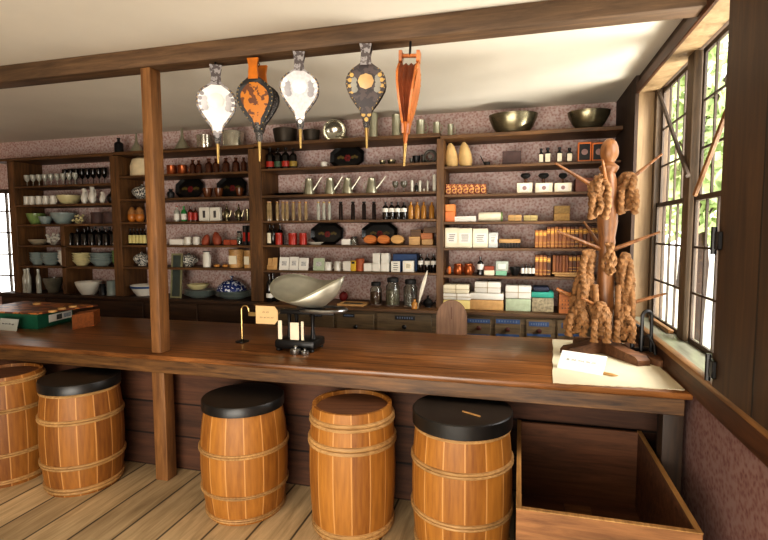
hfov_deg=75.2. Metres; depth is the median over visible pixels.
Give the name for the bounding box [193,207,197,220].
bottle
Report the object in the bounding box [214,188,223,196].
bowl
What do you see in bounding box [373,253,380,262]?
carton
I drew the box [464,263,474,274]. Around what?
copper pot
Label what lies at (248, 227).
canister
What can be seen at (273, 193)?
tray
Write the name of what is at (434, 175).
tube
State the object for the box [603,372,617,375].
wooden peg
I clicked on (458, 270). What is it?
copper pot
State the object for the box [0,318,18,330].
card
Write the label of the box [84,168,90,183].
wine glass
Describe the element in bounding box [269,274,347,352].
balance scale
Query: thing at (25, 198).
cup
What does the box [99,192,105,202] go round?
jug
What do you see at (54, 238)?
sprig
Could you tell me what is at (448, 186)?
patterned box
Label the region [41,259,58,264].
bowl
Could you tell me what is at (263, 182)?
wall shelving
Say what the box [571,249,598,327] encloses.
rope hank
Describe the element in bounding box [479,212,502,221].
paper roll
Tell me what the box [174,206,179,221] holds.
bottle
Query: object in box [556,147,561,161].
medicine bottle
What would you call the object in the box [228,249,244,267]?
canister
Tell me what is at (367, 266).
carton
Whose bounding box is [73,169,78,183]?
wine glass
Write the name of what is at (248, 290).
plate
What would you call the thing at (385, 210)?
medicine bottle
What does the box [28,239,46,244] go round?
dish
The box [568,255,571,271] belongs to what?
book
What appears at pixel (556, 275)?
flat board
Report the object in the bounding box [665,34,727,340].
tree
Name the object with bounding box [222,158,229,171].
bottle
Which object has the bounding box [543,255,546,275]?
book
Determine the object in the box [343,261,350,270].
tin
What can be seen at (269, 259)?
booklet
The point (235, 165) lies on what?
bottle
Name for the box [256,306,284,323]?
paper tag
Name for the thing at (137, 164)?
felt hat
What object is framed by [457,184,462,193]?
patterned box
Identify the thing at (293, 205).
vial
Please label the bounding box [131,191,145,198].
bowl
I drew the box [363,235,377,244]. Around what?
box
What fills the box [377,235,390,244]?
box
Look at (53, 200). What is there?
cup
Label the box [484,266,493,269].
box
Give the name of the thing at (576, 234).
book
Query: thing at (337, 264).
mug
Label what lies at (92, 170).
wine glass
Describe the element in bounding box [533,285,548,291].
box
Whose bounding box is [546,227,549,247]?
book
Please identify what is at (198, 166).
bottle
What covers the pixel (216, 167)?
bottle
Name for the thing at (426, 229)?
box
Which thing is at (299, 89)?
bellows
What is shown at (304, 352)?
weight
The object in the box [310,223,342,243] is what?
serving tray
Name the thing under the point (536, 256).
book
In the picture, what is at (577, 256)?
book
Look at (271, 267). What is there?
box
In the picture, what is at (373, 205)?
vial
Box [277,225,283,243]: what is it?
bottle
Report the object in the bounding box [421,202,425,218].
bottle
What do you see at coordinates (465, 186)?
patterned box
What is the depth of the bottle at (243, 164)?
5.28 m
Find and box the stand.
[235,305,255,342]
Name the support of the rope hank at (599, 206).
hanging from the rack
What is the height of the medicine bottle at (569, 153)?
0.135 m
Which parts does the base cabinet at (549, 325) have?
drawer, drawer, drawer, drawer, drawer, drawer, drawer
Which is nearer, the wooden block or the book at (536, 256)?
the wooden block
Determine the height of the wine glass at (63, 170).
0.218 m
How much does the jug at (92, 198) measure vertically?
0.204 m
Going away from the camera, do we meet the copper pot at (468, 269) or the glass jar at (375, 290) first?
the copper pot at (468, 269)
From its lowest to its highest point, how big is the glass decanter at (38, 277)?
0.293 m
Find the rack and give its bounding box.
[554,138,665,365]
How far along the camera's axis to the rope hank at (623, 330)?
3.15 m
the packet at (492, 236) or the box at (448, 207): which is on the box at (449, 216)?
the box at (448, 207)
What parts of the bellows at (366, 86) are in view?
handle, painted panel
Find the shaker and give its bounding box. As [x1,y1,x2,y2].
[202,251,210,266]
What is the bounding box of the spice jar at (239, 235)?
[237,231,242,244]
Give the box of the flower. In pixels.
[344,155,350,160]
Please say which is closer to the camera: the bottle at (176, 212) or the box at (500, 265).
the box at (500, 265)
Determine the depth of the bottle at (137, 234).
5.71 m
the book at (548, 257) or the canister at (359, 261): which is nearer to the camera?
the book at (548, 257)
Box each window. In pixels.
[0,189,13,295]
[633,0,767,467]
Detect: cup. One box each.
[23,196,28,204]
[28,196,35,204]
[36,196,42,204]
[43,196,49,204]
[50,196,56,203]
[99,284,106,294]
[184,237,192,244]
[193,237,201,244]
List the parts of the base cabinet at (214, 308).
door, door, door, door, door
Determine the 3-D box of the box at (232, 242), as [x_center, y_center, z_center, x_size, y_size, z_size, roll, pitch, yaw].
[-1.613,-0.298,5.396,0.078,0.058,0.060,1,5,15]
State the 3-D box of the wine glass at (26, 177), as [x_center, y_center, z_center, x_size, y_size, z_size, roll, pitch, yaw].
[-4.361,-1.086,6.091,0.065,0.140,0.064,1,5,15]
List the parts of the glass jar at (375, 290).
lid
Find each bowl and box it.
[26,213,45,223]
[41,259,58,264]
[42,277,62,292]
[50,212,75,223]
[56,195,80,203]
[72,260,89,265]
[74,280,101,294]
[89,252,111,255]
[89,260,111,265]
[130,284,149,295]
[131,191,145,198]
[133,258,147,265]
[183,259,196,266]
[187,283,208,289]
[202,188,212,196]
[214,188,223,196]
[235,188,243,195]
[489,111,537,131]
[510,267,520,275]
[567,108,610,127]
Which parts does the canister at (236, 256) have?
lid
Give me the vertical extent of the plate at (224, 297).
0.038 m
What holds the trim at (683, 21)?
attached to the wall at (724, 485)
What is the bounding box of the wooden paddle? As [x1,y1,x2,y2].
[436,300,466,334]
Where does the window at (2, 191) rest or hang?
in the wall at (357, 286)
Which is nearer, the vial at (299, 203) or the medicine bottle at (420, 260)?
the medicine bottle at (420, 260)
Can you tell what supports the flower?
on the serving tray at (351, 155)
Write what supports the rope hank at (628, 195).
hanging from the rack
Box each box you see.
[0,301,97,328]
[169,239,183,244]
[199,207,209,220]
[210,207,221,220]
[223,240,229,244]
[230,240,236,244]
[267,265,273,269]
[341,239,350,244]
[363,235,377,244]
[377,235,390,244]
[391,235,404,244]
[393,253,418,270]
[409,237,421,244]
[411,229,422,236]
[421,233,433,238]
[422,239,433,244]
[424,227,435,232]
[445,204,455,211]
[445,211,455,221]
[446,184,451,194]
[452,184,456,193]
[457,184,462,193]
[463,184,468,193]
[469,184,474,193]
[475,184,480,193]
[481,184,486,193]
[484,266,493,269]
[484,270,494,274]
[496,261,507,270]
[496,271,506,275]
[502,151,520,163]
[517,183,531,192]
[531,290,553,297]
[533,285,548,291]
[535,183,552,191]
[553,205,569,213]
[553,213,569,220]
[554,183,571,191]
[577,142,591,160]
[591,142,602,160]
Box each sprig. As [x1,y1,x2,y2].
[45,233,60,244]
[71,214,84,223]
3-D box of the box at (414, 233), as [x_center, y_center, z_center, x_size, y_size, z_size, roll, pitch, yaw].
[0.320,-0.362,4.879,0.104,0.068,0.090,1,5,15]
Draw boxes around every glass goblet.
[392,181,397,191]
[400,181,406,191]
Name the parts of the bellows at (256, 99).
handle, painted panel, handle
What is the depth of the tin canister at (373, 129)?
4.88 m
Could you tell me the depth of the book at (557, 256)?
4.54 m
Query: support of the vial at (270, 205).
on the wall shelving
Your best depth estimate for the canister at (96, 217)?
5.84 m
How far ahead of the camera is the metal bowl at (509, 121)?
4.51 m
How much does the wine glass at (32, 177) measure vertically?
0.141 m
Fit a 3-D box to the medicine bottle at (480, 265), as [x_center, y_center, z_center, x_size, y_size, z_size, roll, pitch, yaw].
[0.913,-0.041,4.727,0.060,0.175,0.059,1,5,15]
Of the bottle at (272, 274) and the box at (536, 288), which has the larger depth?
the bottle at (272, 274)
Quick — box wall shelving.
[0,125,622,307]
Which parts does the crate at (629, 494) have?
panel, panel, panel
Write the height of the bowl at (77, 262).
0.069 m
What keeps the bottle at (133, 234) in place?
on the wall shelving
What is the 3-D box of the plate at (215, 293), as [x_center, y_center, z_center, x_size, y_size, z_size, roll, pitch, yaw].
[-1.665,0.278,5.528,0.428,0.038,0.299,1,5,15]
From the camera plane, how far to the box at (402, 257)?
4.98 m
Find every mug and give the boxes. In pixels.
[106,280,115,295]
[166,165,177,173]
[178,165,188,173]
[245,209,248,220]
[324,262,333,270]
[334,261,342,270]
[392,114,401,134]
[416,119,427,133]
[433,122,442,132]
[448,124,455,134]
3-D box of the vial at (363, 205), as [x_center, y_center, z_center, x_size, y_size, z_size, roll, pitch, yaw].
[-0.201,-0.594,4.988,0.039,0.181,0.039,3,6,38]
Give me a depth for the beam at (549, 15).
2.82 m
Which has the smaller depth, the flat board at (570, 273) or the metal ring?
the flat board at (570, 273)
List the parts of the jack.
iron arm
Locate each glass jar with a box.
[351,236,357,244]
[370,282,381,305]
[386,277,399,306]
[403,279,417,306]
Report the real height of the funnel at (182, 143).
0.250 m
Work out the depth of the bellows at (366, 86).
2.85 m
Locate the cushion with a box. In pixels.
[339,291,347,300]
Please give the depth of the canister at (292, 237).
5.19 m
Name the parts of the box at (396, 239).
lid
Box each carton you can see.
[364,263,371,270]
[372,263,380,271]
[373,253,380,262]
[381,253,390,262]
[381,263,390,271]
[403,261,414,271]
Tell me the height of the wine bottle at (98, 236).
0.198 m
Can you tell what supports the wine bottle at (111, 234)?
on the wall shelving
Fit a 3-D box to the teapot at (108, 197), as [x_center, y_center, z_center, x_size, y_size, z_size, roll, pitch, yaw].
[-3.186,-0.864,5.831,0.115,0.176,0.106,-2,5,-27]
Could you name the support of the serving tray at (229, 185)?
on the wall shelving
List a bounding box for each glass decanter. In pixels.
[22,269,26,292]
[26,268,31,292]
[36,269,41,292]
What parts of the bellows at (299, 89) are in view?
handle, painted panel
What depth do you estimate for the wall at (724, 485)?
2.17 m
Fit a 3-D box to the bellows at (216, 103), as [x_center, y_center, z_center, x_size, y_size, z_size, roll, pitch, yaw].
[-1.057,-0.991,3.152,0.245,0.626,0.101,-2,5,-18]
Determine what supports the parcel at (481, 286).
on the parcel at (481, 296)
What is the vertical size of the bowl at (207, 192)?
0.103 m
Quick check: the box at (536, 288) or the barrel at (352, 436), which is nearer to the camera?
the barrel at (352, 436)
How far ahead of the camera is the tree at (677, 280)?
17.86 m
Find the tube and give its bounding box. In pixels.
[433,174,435,190]
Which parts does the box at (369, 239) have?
lid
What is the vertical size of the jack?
0.311 m
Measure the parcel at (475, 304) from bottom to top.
0.093 m
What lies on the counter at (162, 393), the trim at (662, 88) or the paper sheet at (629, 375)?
the paper sheet at (629, 375)
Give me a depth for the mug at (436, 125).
4.72 m
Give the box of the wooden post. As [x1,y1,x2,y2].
[140,67,170,352]
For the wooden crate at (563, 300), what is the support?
on the base cabinet at (549, 325)
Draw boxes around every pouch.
[201,234,209,244]
[212,232,221,244]
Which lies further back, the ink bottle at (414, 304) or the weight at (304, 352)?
the ink bottle at (414, 304)
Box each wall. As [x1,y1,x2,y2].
[0,102,615,305]
[635,341,767,539]
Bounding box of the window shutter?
[704,0,767,430]
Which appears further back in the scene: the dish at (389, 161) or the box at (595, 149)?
the dish at (389, 161)
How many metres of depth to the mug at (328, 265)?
5.12 m
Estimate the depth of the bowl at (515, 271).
4.63 m
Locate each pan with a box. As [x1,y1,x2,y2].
[196,134,212,146]
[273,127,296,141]
[303,129,319,139]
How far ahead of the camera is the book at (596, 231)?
4.43 m
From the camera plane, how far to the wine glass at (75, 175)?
5.88 m
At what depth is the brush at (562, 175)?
4.48 m
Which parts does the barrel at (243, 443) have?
lid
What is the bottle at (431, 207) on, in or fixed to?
on the wall shelving
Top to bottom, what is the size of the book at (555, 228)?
0.194 m
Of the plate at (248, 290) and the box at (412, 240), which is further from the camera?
the plate at (248, 290)
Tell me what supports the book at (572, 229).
on the wall shelving
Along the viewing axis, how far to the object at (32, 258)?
6.15 m
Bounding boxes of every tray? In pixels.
[175,179,202,197]
[216,177,246,196]
[273,193,303,194]
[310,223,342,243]
[330,147,363,165]
[361,222,396,243]
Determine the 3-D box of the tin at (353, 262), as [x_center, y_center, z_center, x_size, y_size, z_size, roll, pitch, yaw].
[-0.304,-0.044,5.058,0.053,0.107,0.062,1,5,15]
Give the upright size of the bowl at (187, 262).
0.086 m
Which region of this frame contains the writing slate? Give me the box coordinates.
[337,301,368,306]
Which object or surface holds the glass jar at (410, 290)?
on the base cabinet at (549, 325)
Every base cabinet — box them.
[0,290,261,323]
[254,299,614,339]
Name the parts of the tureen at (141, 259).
lid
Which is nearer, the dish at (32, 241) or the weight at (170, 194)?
the weight at (170, 194)
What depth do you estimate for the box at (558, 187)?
4.45 m
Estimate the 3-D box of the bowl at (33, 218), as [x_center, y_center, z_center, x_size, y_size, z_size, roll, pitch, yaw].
[-4.312,-0.632,6.184,0.208,0.137,0.208,1,5,15]
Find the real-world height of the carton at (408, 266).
0.110 m
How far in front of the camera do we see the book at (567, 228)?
4.50 m
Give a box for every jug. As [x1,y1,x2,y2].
[81,188,87,203]
[88,187,96,202]
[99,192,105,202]
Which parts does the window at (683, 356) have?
frame, sash, sash, sill, head trim, casing, sash, sash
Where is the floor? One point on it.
(138, 506)
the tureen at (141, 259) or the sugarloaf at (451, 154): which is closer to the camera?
the sugarloaf at (451, 154)
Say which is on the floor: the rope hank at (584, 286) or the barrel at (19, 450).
the barrel at (19, 450)
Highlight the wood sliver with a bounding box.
[462,411,480,416]
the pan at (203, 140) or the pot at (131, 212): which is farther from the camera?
the pot at (131, 212)
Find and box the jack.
[624,309,662,366]
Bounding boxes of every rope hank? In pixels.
[563,296,589,337]
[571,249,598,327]
[587,173,611,219]
[589,301,611,343]
[600,242,616,275]
[612,303,636,343]
[614,252,635,323]
[617,172,639,214]
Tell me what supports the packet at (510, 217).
on the wall shelving
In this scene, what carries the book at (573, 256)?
on the flat board at (570, 273)
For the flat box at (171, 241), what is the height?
0.065 m
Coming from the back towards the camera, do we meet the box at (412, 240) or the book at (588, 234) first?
the box at (412, 240)
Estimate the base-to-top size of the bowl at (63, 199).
0.114 m
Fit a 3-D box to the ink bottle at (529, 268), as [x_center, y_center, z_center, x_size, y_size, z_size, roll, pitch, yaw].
[1.348,0.002,4.612,0.030,0.104,0.029,1,5,15]
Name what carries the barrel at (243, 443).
on the floor
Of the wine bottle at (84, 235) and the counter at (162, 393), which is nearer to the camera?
the counter at (162, 393)
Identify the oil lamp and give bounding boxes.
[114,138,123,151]
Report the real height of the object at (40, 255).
0.069 m
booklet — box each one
[267,258,272,269]
[272,258,277,269]
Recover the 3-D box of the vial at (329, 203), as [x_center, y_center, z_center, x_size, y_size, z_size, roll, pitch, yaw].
[-0.556,-0.602,5.084,0.034,0.187,0.034,3,6,38]
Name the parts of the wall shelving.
shelf, shelf, shelf, shelf, shelf, shelf, shelf, shelf, shelf, shelf, shelf, shelf, shelf, shelf, shelf, shelf, shelf, shelf, shelf, shelf, shelf, shelf, shelf, shelf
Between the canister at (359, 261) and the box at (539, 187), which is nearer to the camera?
the box at (539, 187)
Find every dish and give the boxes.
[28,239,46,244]
[38,216,52,223]
[387,160,395,163]
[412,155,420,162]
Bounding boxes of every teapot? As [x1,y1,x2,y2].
[106,189,110,202]
[223,204,231,220]
[234,204,243,220]
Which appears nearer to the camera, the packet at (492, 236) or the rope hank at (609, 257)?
the rope hank at (609, 257)
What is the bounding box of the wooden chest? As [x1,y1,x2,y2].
[574,178,594,191]
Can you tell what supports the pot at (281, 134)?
on the wall shelving
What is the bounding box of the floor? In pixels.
[0,461,515,539]
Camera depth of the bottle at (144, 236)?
5.68 m
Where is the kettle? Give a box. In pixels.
[421,295,435,307]
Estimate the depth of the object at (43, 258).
6.09 m
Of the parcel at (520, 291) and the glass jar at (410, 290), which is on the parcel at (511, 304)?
the parcel at (520, 291)
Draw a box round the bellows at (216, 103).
[196,62,236,163]
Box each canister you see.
[90,212,102,223]
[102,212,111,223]
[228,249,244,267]
[243,226,247,244]
[244,250,250,267]
[247,226,249,244]
[275,233,282,244]
[288,233,296,244]
[299,233,306,244]
[356,258,363,270]
[369,112,377,136]
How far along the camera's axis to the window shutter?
1.84 m
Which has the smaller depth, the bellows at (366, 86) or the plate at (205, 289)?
the bellows at (366, 86)
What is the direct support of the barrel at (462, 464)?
on the floor
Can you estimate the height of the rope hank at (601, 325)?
0.257 m
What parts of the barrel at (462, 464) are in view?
lid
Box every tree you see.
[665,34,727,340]
[670,77,725,219]
[670,97,716,288]
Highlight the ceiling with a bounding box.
[0,0,681,142]
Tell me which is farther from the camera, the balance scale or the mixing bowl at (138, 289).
the mixing bowl at (138, 289)
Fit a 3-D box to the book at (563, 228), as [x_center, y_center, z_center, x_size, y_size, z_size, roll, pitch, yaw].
[1.647,-0.300,4.578,0.033,0.192,0.152,1,5,15]
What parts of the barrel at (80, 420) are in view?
lid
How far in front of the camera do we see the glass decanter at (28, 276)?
6.10 m
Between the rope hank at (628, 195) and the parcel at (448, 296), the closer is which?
the rope hank at (628, 195)
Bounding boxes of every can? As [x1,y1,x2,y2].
[302,177,321,193]
[323,176,342,193]
[340,176,359,192]
[364,177,384,192]
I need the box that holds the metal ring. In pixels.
[423,150,436,161]
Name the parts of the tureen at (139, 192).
lid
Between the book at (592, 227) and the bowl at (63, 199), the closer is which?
the book at (592, 227)
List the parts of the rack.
post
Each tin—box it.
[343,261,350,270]
[351,260,355,270]
[391,261,401,271]
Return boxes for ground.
[662,260,713,347]
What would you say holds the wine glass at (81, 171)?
on the wall shelving
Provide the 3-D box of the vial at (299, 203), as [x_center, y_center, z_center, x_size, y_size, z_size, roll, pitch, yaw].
[-0.874,-0.612,5.170,0.033,0.195,0.033,-1,4,-7]
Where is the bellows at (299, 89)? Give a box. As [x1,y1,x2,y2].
[279,51,318,148]
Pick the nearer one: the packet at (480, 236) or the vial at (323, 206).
the packet at (480, 236)
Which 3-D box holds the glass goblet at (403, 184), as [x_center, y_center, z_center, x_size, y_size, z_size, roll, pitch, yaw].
[0.194,-0.811,4.872,0.070,0.109,0.069,1,5,15]
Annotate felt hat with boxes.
[130,157,144,175]
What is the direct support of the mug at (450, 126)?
on the wall shelving
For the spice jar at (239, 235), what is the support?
on the wall shelving
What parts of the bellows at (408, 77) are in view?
handle, painted panel, handle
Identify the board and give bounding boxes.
[551,271,576,274]
[553,274,576,276]
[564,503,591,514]
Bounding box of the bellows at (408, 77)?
[396,41,420,165]
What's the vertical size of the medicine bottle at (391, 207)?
0.171 m
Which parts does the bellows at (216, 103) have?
handle, painted panel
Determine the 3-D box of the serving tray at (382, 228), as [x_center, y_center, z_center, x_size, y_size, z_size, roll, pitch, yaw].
[-0.047,-0.383,5.186,0.385,0.232,0.059,1,5,15]
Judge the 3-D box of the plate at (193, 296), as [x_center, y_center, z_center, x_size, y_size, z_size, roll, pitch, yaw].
[-2.075,0.287,5.641,0.376,0.038,0.319,1,5,15]
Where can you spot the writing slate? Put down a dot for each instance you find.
(343, 303)
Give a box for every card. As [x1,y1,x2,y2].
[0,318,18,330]
[279,257,289,269]
[289,257,298,269]
[299,258,308,269]
[313,258,324,270]
[557,350,606,375]
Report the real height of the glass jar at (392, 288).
0.279 m
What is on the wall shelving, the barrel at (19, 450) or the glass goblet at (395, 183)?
the glass goblet at (395, 183)
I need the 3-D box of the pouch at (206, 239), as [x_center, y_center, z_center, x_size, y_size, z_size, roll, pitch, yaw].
[-1.969,-0.331,5.506,0.093,0.128,0.090,1,5,15]
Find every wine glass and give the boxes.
[24,175,29,185]
[30,175,35,185]
[36,174,41,185]
[42,174,47,184]
[48,174,53,184]
[54,173,59,184]
[60,173,65,184]
[62,169,66,184]
[66,173,71,184]
[67,169,72,183]
[72,173,77,183]
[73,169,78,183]
[79,168,84,183]
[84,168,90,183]
[90,168,95,183]
[96,168,101,182]
[101,167,107,180]
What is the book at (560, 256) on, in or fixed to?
on the flat board at (570, 273)
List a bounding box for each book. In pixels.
[534,230,538,247]
[535,254,538,275]
[538,230,542,247]
[539,255,542,275]
[542,230,546,247]
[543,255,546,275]
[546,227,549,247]
[546,256,550,275]
[550,227,553,247]
[551,255,555,271]
[554,227,557,247]
[556,255,558,271]
[558,227,561,247]
[559,255,561,271]
[562,227,565,247]
[562,255,564,271]
[565,255,567,271]
[566,226,569,247]
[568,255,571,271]
[570,227,574,247]
[572,255,575,271]
[574,227,578,247]
[576,255,579,271]
[578,226,582,247]
[582,227,586,247]
[586,226,590,247]
[590,226,594,247]
[594,227,597,244]
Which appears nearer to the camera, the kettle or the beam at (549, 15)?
the beam at (549, 15)
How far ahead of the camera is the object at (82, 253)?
5.97 m
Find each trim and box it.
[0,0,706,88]
[614,75,639,341]
[640,18,728,88]
[660,88,665,318]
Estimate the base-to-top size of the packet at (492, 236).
0.143 m
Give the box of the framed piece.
[170,253,182,297]
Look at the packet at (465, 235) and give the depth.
4.72 m
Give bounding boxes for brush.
[499,239,519,247]
[521,173,530,182]
[538,173,548,182]
[558,173,567,182]
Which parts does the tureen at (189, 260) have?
lid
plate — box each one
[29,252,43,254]
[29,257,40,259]
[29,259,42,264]
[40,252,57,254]
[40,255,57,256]
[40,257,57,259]
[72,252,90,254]
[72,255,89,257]
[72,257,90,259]
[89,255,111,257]
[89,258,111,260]
[184,288,215,292]
[184,291,215,293]
[184,292,214,294]
[184,293,214,297]
[215,289,250,293]
[215,291,250,294]
[215,293,250,296]
[216,294,250,298]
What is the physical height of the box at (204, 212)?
0.152 m
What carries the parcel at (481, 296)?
on the parcel at (475, 304)
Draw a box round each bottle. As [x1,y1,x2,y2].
[69,233,73,244]
[73,228,80,244]
[80,228,87,244]
[88,228,94,244]
[95,228,102,244]
[102,228,109,244]
[109,228,112,244]
[128,229,131,244]
[132,229,135,244]
[135,229,138,244]
[139,229,142,244]
[142,229,146,244]
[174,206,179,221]
[181,206,186,220]
[188,206,192,220]
[189,160,195,172]
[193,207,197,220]
[195,160,201,172]
[205,159,212,172]
[213,158,219,171]
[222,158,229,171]
[232,157,239,171]
[241,157,246,170]
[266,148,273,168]
[266,274,272,301]
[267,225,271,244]
[271,225,275,244]
[271,273,274,300]
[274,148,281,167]
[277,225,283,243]
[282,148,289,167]
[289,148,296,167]
[382,202,388,218]
[389,202,394,218]
[395,202,400,218]
[401,202,406,218]
[408,202,413,218]
[412,299,416,308]
[415,202,419,218]
[418,254,423,271]
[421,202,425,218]
[425,254,429,271]
[429,202,433,218]
[431,254,435,272]
[477,256,483,274]
[524,265,527,275]
[528,265,530,275]
[538,148,543,162]
[544,147,550,162]
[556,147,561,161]
[566,147,572,161]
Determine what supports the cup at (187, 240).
on the wall shelving
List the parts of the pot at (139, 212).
domed lid, pot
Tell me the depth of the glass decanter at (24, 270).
6.11 m
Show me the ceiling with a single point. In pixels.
(598, 64)
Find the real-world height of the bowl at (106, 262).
0.069 m
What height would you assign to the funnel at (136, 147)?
0.226 m
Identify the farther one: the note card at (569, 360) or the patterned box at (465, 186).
the patterned box at (465, 186)
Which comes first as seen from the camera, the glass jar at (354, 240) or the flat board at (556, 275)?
the flat board at (556, 275)
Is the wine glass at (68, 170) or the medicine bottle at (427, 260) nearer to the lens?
the medicine bottle at (427, 260)
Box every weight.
[167,189,174,197]
[290,346,300,354]
[301,348,308,355]
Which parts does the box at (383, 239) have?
lid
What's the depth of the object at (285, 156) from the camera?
5.15 m
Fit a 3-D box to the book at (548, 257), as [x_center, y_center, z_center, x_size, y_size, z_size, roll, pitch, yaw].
[1.527,-0.041,4.631,0.032,0.185,0.152,1,5,15]
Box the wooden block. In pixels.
[72,309,99,329]
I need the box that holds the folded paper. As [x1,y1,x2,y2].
[455,216,476,221]
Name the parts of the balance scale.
pan plate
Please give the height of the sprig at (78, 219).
0.124 m
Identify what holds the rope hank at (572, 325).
hanging from the rack
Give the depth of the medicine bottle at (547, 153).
4.48 m
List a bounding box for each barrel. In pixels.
[0,362,45,488]
[36,367,126,497]
[198,383,288,525]
[308,389,396,539]
[411,395,513,539]
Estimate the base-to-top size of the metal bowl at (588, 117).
0.166 m
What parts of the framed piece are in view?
slate panel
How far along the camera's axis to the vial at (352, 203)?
5.00 m
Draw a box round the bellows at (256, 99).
[236,57,279,161]
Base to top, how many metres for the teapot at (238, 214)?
0.187 m
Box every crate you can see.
[516,420,703,539]
[558,292,570,312]
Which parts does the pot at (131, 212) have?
pot, domed lid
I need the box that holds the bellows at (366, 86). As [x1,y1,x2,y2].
[346,43,386,148]
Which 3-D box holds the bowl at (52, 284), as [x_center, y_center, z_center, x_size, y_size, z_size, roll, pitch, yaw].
[-4.058,0.185,6.120,0.216,0.184,0.216,1,5,15]
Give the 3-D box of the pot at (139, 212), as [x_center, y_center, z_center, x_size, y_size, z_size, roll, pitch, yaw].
[-2.802,-0.639,5.717,0.104,0.179,0.103,1,5,15]
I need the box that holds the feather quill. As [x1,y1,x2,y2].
[418,270,427,305]
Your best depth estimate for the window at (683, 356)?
3.00 m
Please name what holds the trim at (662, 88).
attached to the wall at (724, 485)
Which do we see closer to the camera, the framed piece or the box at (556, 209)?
the box at (556, 209)
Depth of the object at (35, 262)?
6.17 m
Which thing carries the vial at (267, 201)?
on the wall shelving
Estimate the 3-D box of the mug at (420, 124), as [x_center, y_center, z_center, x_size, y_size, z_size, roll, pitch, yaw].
[0.361,-1.364,4.805,0.110,0.150,0.091,-2,5,-19]
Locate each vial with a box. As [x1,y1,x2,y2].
[267,201,268,220]
[269,202,271,220]
[276,202,278,220]
[281,202,284,219]
[285,202,288,219]
[292,202,294,219]
[298,202,301,219]
[304,202,307,219]
[317,202,319,219]
[322,202,325,219]
[328,202,330,219]
[339,202,342,219]
[351,202,354,219]
[362,202,365,219]
[372,202,375,219]
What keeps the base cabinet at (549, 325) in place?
on the floor
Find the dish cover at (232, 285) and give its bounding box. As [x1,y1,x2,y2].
[216,276,247,291]
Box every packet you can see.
[445,228,457,247]
[458,228,472,247]
[473,229,488,247]
[488,232,497,247]
[508,215,521,220]
[523,215,537,220]
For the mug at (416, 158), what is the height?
0.076 m
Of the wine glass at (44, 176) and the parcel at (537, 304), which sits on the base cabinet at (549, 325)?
the parcel at (537, 304)
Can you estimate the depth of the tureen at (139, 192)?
5.70 m
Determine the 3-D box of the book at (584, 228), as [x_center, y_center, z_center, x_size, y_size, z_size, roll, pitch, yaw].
[1.815,-0.295,4.533,0.031,0.189,0.152,1,5,15]
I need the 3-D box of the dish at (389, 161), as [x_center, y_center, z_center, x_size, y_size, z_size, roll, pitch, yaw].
[0.075,-1.053,4.890,0.086,0.046,0.086,1,5,15]
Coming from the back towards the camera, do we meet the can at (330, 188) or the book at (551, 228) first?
the can at (330, 188)
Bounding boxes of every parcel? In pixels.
[443,283,470,293]
[443,292,470,299]
[443,299,469,308]
[469,299,503,310]
[470,291,503,299]
[474,280,500,292]
[505,284,530,298]
[505,298,530,311]
[531,297,553,311]
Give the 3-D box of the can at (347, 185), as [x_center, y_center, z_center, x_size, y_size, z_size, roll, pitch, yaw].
[-0.341,-0.859,5.068,0.225,0.178,0.115,1,5,15]
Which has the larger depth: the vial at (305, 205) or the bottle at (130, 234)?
the bottle at (130, 234)
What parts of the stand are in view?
bent rod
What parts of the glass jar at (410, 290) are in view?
lid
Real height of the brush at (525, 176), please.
0.094 m
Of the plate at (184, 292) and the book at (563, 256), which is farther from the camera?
the plate at (184, 292)
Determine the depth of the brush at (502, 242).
4.62 m
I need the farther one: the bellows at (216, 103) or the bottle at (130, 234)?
the bottle at (130, 234)
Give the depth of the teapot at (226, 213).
5.41 m
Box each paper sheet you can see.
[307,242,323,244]
[552,339,684,389]
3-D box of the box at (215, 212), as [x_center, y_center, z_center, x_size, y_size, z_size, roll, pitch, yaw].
[-1.828,-0.606,5.420,0.126,0.150,0.042,1,5,15]
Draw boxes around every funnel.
[130,133,141,150]
[174,128,189,148]
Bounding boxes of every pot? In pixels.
[127,207,135,221]
[135,206,144,221]
[453,263,463,274]
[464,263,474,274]
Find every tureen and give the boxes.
[131,184,145,198]
[133,252,147,265]
[183,253,197,266]
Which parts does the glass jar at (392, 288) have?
lid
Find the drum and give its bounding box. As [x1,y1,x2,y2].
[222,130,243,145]
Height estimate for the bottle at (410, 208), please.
0.167 m
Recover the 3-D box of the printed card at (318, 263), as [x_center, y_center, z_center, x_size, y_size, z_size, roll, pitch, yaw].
[-0.672,-0.058,5.143,0.121,0.128,0.032,1,5,15]
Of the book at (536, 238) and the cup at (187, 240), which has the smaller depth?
the book at (536, 238)
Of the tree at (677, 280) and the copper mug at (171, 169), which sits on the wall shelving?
the copper mug at (171, 169)
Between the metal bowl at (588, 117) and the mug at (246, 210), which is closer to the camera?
the metal bowl at (588, 117)
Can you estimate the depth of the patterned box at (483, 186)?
4.64 m
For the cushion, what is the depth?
5.22 m

